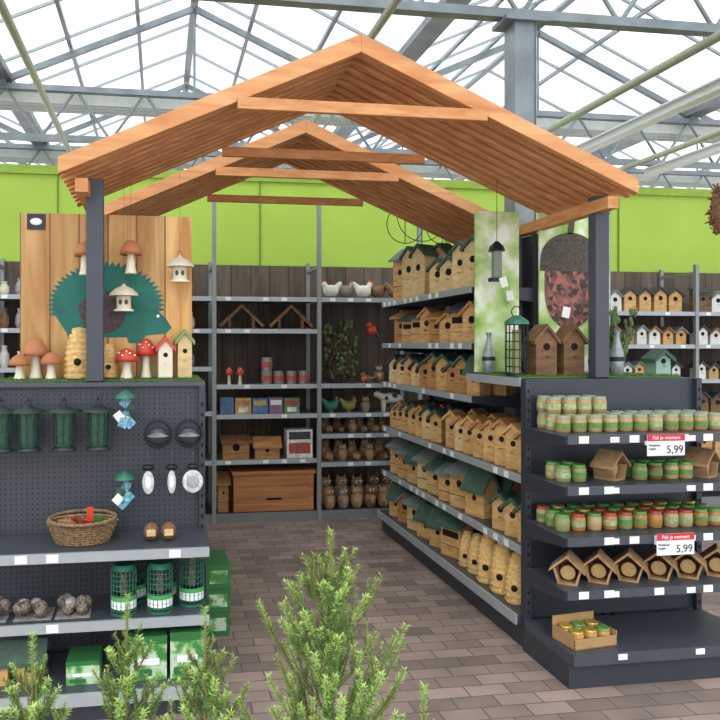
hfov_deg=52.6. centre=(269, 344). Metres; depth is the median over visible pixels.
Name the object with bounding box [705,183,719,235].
wreath
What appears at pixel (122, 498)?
bird feeder
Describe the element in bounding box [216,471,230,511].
birdhouse
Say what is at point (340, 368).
bush
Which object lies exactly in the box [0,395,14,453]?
bird feeder
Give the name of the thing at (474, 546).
birdhouse
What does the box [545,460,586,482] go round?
jars
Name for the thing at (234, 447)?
birdhouse
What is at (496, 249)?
pet feeder
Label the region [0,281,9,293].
vases
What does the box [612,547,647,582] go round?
house
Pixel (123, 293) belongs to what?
pet feeder
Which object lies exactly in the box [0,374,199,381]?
mat
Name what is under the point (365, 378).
figurine
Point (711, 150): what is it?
light fixture
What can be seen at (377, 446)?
owl figurine
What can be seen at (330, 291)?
figurine
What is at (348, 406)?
figurine
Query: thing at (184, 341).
birdhouse
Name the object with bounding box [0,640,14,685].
birdhouse
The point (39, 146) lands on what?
roof truss
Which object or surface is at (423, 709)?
conifer
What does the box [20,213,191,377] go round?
display panel
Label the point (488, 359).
bottle
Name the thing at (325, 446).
owl figurine
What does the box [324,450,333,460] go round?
figurine
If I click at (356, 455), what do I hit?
figurine
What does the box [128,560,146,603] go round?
pet feeder
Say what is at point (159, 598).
pet feeder
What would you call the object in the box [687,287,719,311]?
birdhouse
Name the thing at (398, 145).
roof truss
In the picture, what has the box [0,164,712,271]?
trim
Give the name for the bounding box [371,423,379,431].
figurine
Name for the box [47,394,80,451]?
bird feeder
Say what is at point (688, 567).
house
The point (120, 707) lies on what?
conifer
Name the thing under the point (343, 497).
owl figurine
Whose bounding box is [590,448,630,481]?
house
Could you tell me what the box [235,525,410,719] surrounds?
shrub
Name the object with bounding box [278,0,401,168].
ceiling pipe
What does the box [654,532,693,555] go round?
price sign
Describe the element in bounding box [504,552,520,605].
birdhouse
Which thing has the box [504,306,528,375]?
bird feeder
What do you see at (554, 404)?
jars
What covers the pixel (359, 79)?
canopy
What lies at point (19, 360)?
ceramic piece
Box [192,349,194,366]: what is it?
vases
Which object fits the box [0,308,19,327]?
vases
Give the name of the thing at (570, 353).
birdhouse
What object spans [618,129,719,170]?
ceiling pipe
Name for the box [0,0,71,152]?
ceiling pipe
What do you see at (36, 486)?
shelving unit
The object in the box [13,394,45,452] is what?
bird feeder
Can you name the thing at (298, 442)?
box
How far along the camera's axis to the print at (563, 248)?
4.48 m
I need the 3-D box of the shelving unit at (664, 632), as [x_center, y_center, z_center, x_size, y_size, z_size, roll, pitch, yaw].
[1.678,0.450,4.840,1.064,2.300,2.958,0,0,-9]
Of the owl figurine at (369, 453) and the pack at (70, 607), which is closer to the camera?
the pack at (70, 607)
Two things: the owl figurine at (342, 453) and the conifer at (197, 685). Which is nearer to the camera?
the conifer at (197, 685)
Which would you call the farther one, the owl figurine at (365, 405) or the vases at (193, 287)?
the owl figurine at (365, 405)
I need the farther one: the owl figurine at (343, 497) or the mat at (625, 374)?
the owl figurine at (343, 497)
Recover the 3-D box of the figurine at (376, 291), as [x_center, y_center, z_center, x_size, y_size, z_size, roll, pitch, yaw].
[1.020,-0.520,6.812,0.214,0.178,0.099,0,0,-9]
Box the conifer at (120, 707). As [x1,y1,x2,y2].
[89,592,171,719]
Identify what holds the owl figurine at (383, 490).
in the shelving rack
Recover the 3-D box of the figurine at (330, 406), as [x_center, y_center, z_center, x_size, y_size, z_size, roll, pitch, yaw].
[0.569,0.554,6.723,0.180,0.150,0.084,0,0,-9]
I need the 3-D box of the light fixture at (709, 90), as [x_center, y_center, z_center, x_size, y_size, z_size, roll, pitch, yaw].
[3.519,-2.110,6.759,0.200,0.100,3.700,0,0,-9]
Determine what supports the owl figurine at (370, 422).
in the shelving rack
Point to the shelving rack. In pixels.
(265, 291)
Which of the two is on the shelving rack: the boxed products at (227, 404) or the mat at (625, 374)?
the boxed products at (227, 404)
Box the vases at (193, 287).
[192,280,194,295]
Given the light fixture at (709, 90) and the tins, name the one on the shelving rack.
the tins
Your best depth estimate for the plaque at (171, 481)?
3.41 m
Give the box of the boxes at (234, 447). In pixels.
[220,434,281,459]
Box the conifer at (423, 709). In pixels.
[418,682,434,719]
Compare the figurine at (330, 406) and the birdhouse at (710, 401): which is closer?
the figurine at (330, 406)
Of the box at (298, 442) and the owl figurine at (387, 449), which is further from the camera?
the owl figurine at (387, 449)
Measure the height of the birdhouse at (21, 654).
0.172 m
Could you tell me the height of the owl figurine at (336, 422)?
0.152 m
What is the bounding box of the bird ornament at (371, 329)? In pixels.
[365,322,380,340]
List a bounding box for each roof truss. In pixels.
[0,5,719,169]
[0,83,719,189]
[0,91,719,187]
[17,144,669,187]
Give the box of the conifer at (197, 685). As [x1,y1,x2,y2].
[157,605,249,719]
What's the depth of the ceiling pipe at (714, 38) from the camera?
5.61 m
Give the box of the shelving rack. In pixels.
[0,202,719,523]
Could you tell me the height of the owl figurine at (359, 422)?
0.149 m
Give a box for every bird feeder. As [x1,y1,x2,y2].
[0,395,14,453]
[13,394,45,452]
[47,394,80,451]
[81,394,114,450]
[112,455,136,509]
[143,397,171,448]
[174,397,202,447]
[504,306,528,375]
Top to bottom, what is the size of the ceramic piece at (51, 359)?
0.130 m
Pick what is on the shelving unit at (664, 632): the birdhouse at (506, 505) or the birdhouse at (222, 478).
the birdhouse at (506, 505)
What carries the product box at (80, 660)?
on the shelving unit at (36, 486)
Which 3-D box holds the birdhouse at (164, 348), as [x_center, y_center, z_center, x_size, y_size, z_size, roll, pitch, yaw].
[-0.533,0.060,3.658,0.098,0.212,0.123,0,0,-13]
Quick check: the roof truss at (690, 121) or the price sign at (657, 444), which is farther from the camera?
the roof truss at (690, 121)
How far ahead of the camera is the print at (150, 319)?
3.71 m
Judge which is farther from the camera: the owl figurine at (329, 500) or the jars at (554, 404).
the owl figurine at (329, 500)
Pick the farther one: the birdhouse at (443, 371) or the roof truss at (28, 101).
the roof truss at (28, 101)
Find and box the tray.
[552,610,616,650]
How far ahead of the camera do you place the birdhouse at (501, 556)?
4.13 m
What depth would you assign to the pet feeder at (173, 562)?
3.38 m
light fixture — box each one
[576,77,719,152]
[641,141,719,176]
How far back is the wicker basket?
3.23 m
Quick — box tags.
[499,268,609,317]
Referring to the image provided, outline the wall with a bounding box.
[0,173,719,502]
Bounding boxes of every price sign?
[645,434,684,455]
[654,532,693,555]
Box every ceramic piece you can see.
[9,354,29,378]
[24,338,47,378]
[40,352,61,378]
[114,348,138,377]
[136,338,155,377]
[225,367,232,384]
[236,367,243,383]
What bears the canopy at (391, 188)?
on the shelving unit at (664, 632)
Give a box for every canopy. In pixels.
[58,34,638,380]
[104,119,487,245]
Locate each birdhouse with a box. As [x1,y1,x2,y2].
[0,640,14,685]
[11,638,50,684]
[63,327,85,378]
[104,344,118,377]
[155,336,175,377]
[174,329,194,377]
[216,471,230,511]
[385,437,520,518]
[385,482,482,558]
[386,351,515,395]
[389,301,473,342]
[458,530,472,566]
[467,533,482,574]
[476,533,496,584]
[487,490,520,542]
[489,541,513,594]
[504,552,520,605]
[525,324,560,374]
[555,324,587,374]
[641,349,675,374]
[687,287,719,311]
[702,391,719,412]
[702,441,719,453]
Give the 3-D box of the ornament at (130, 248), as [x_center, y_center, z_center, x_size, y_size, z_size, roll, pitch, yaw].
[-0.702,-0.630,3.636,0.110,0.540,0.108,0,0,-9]
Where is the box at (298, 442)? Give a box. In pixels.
[284,427,312,457]
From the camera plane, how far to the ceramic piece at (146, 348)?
3.65 m
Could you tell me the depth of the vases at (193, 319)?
6.50 m
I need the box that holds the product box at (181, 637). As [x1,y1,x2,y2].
[170,625,203,678]
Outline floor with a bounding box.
[101,505,719,719]
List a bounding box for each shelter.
[218,304,263,328]
[267,304,313,328]
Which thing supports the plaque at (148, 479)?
hanging from the shelving unit at (36, 486)
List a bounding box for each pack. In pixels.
[0,595,12,622]
[13,597,55,621]
[55,593,92,619]
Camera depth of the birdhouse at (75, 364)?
3.54 m
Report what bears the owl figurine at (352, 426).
in the shelving rack
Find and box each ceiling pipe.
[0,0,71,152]
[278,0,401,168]
[454,30,719,179]
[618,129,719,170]
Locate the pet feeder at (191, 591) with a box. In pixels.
[179,557,203,607]
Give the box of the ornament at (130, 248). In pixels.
[120,240,141,273]
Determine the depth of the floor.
3.83 m
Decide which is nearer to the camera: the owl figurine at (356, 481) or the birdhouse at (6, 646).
the birdhouse at (6, 646)
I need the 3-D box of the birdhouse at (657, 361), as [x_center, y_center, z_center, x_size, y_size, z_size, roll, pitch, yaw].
[2.208,0.095,4.088,0.130,0.142,0.134,0,0,-9]
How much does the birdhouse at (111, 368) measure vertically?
0.173 m
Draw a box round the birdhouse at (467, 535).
[458,530,472,566]
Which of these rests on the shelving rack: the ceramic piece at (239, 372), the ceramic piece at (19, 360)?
the ceramic piece at (239, 372)
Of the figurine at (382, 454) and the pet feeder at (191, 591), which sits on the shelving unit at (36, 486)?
the pet feeder at (191, 591)
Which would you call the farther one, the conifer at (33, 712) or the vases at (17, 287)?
the vases at (17, 287)
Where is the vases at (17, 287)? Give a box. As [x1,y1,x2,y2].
[15,278,19,293]
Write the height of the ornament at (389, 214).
0.624 m
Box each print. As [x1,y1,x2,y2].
[47,261,170,342]
[540,222,587,326]
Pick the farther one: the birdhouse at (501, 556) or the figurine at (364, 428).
the figurine at (364, 428)
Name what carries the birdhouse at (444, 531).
on the shelving unit at (664, 632)
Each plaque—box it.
[142,451,153,493]
[165,450,177,492]
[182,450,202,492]
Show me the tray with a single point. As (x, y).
(578, 631)
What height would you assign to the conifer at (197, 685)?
1.016 m
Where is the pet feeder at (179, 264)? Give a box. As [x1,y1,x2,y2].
[165,251,193,282]
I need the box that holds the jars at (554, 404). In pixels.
[537,395,606,413]
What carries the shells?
on the shelving unit at (36, 486)
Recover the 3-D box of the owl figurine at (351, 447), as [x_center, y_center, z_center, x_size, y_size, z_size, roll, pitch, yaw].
[0.784,0.986,6.917,0.108,0.186,0.095,0,0,-9]
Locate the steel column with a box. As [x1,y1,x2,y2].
[492,13,549,416]
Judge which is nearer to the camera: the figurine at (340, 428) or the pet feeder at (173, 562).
the pet feeder at (173, 562)
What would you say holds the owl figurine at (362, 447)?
in the shelving rack
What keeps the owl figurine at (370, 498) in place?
in the shelving rack
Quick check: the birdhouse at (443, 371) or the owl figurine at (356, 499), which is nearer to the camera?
the birdhouse at (443, 371)
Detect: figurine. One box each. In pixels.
[321,279,341,297]
[321,396,339,412]
[321,418,329,430]
[321,439,330,457]
[321,475,331,504]
[323,486,335,508]
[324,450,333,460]
[325,424,332,432]
[333,417,340,430]
[333,438,341,457]
[333,474,348,502]
[336,281,352,297]
[337,424,344,432]
[337,442,347,460]
[337,487,348,507]
[339,396,357,411]
[344,417,350,430]
[346,438,356,457]
[348,418,356,432]
[349,474,363,498]
[350,484,362,507]
[351,450,360,459]
[352,280,373,297]
[355,417,363,430]
[359,424,367,432]
[359,438,368,456]
[360,395,369,411]
[361,372,377,382]
[364,442,374,459]
[364,471,379,502]
[364,485,376,506]
[366,417,374,429]
[370,281,385,297]
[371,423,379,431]
[373,364,383,382]
[373,437,383,456]
[374,391,402,411]
[377,417,386,429]
[377,449,387,459]
[377,484,388,506]
[380,475,393,489]
[384,282,392,297]
[385,437,393,456]
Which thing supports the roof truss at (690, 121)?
attached to the roof frame
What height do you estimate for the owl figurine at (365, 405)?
0.160 m
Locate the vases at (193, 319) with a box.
[192,312,194,328]
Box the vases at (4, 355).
[0,345,19,367]
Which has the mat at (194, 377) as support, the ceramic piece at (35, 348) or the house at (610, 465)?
the ceramic piece at (35, 348)
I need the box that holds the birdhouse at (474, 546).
[467,533,482,574]
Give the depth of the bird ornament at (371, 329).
6.82 m
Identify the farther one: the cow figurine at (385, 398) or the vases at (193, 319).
the cow figurine at (385, 398)
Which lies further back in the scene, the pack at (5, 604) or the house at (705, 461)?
the house at (705, 461)
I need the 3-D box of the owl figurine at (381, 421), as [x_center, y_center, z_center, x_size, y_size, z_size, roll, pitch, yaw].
[1.081,0.743,6.942,0.088,0.152,0.078,0,0,-9]
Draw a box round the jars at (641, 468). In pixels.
[625,457,692,479]
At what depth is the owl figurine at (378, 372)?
6.80 m
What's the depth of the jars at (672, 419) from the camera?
3.59 m
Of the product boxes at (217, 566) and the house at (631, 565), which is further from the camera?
the product boxes at (217, 566)
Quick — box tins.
[261,357,308,383]
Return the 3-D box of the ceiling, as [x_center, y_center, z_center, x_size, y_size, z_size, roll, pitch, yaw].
[1.210,-3.300,7.772,28.000,0.900,21.000,0,0,-9]
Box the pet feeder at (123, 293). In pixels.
[109,279,138,311]
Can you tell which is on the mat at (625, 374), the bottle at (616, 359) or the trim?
the bottle at (616, 359)
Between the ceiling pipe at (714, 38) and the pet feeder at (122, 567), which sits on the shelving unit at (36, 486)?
the pet feeder at (122, 567)
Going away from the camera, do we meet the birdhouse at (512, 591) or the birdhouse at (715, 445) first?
the birdhouse at (512, 591)
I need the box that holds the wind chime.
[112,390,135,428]
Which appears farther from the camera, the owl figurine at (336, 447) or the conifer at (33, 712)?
the owl figurine at (336, 447)
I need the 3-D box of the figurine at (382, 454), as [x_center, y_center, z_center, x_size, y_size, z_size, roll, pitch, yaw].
[1.066,1.033,6.783,0.112,0.098,0.150,0,0,-9]
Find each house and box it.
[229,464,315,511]
[549,550,587,586]
[582,548,617,584]
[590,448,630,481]
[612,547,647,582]
[641,547,676,581]
[669,550,706,579]
[683,446,719,478]
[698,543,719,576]
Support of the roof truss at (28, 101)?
attached to the roof frame
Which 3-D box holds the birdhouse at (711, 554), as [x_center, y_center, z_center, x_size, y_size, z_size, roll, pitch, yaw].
[2.257,1.086,3.638,0.162,0.146,0.122,0,0,29]
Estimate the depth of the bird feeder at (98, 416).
3.33 m
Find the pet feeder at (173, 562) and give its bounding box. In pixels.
[152,558,176,600]
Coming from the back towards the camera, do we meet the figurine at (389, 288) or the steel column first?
the figurine at (389, 288)
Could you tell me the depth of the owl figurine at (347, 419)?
6.87 m
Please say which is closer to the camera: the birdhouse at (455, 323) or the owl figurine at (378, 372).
the birdhouse at (455, 323)
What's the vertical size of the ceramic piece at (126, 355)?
0.150 m
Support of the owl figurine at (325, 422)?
in the shelving rack
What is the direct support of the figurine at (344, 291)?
in the shelving rack
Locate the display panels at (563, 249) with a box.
[474,211,609,371]
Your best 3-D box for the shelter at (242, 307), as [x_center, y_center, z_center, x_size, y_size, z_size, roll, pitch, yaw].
[-0.269,-0.259,6.656,0.420,0.235,0.160,0,0,-9]
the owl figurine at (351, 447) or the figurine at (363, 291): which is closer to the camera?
the figurine at (363, 291)
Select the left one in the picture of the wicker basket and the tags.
the wicker basket
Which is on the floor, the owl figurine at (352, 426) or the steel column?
the steel column
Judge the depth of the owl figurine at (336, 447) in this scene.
6.87 m
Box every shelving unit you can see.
[0,375,210,719]
[377,234,719,688]
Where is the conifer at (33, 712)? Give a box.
[0,629,71,719]
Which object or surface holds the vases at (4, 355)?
on the shelving rack
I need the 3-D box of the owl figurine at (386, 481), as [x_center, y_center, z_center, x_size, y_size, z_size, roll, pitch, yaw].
[1.144,1.372,6.973,0.170,0.292,0.150,0,0,-9]
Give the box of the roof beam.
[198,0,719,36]
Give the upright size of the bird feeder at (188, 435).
0.242 m
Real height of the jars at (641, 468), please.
0.084 m
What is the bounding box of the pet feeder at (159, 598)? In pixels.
[146,559,172,614]
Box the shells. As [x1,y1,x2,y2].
[143,522,175,539]
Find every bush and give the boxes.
[321,320,357,382]
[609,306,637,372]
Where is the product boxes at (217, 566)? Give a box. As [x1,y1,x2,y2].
[205,550,230,636]
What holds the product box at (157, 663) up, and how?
on the shelving unit at (36, 486)
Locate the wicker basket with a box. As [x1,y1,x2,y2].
[46,507,118,546]
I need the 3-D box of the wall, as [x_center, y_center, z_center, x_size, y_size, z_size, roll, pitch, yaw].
[0.913,-0.025,7.261,20.000,3.250,0.080,0,0,-9]
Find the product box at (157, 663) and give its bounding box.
[130,627,166,680]
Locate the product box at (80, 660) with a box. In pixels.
[66,645,101,685]
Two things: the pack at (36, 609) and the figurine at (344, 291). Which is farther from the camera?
the figurine at (344, 291)
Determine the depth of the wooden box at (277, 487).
6.60 m
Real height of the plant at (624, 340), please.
0.410 m
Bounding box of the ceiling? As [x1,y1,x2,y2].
[0,0,719,189]
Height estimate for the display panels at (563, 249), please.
0.985 m
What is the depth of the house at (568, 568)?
3.50 m
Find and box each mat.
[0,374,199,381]
[477,371,680,377]
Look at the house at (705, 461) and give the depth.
3.64 m
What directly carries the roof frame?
attached to the ceiling
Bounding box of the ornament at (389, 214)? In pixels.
[386,214,449,243]
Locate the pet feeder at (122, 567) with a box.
[110,560,136,616]
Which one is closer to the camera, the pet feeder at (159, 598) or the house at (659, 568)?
the pet feeder at (159, 598)
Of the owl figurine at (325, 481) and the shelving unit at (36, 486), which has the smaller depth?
the shelving unit at (36, 486)
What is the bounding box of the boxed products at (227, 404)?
[219,396,298,414]
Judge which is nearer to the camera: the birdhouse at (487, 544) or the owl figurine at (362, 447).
the birdhouse at (487, 544)
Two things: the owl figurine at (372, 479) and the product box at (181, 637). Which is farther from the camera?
the owl figurine at (372, 479)
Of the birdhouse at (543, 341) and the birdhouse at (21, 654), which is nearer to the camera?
the birdhouse at (21, 654)
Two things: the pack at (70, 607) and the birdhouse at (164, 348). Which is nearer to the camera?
the pack at (70, 607)
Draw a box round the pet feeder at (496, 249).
[488,180,504,281]
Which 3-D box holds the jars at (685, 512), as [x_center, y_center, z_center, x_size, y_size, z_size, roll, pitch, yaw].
[1.830,0.867,3.679,0.905,0.084,0.251,0,0,-9]
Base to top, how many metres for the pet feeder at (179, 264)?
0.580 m
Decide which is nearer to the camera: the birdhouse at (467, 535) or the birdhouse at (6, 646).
the birdhouse at (6, 646)
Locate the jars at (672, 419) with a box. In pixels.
[537,409,719,432]
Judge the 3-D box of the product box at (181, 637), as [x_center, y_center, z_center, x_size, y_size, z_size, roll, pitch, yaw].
[-0.380,1.369,3.280,0.152,0.201,0.203,0,0,-9]
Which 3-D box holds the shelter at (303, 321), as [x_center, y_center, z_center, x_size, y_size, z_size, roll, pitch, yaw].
[0.186,-0.259,6.725,0.420,0.235,0.160,0,0,-9]
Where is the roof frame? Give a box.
[0,0,719,188]
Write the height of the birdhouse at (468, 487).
0.313 m
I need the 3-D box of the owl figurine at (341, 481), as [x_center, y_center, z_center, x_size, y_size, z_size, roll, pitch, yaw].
[0.681,1.373,6.902,0.168,0.290,0.149,0,0,-9]
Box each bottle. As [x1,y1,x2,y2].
[482,333,495,372]
[609,330,624,374]
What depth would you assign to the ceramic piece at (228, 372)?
6.52 m
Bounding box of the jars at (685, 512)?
[536,499,719,531]
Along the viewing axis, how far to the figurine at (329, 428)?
6.68 m

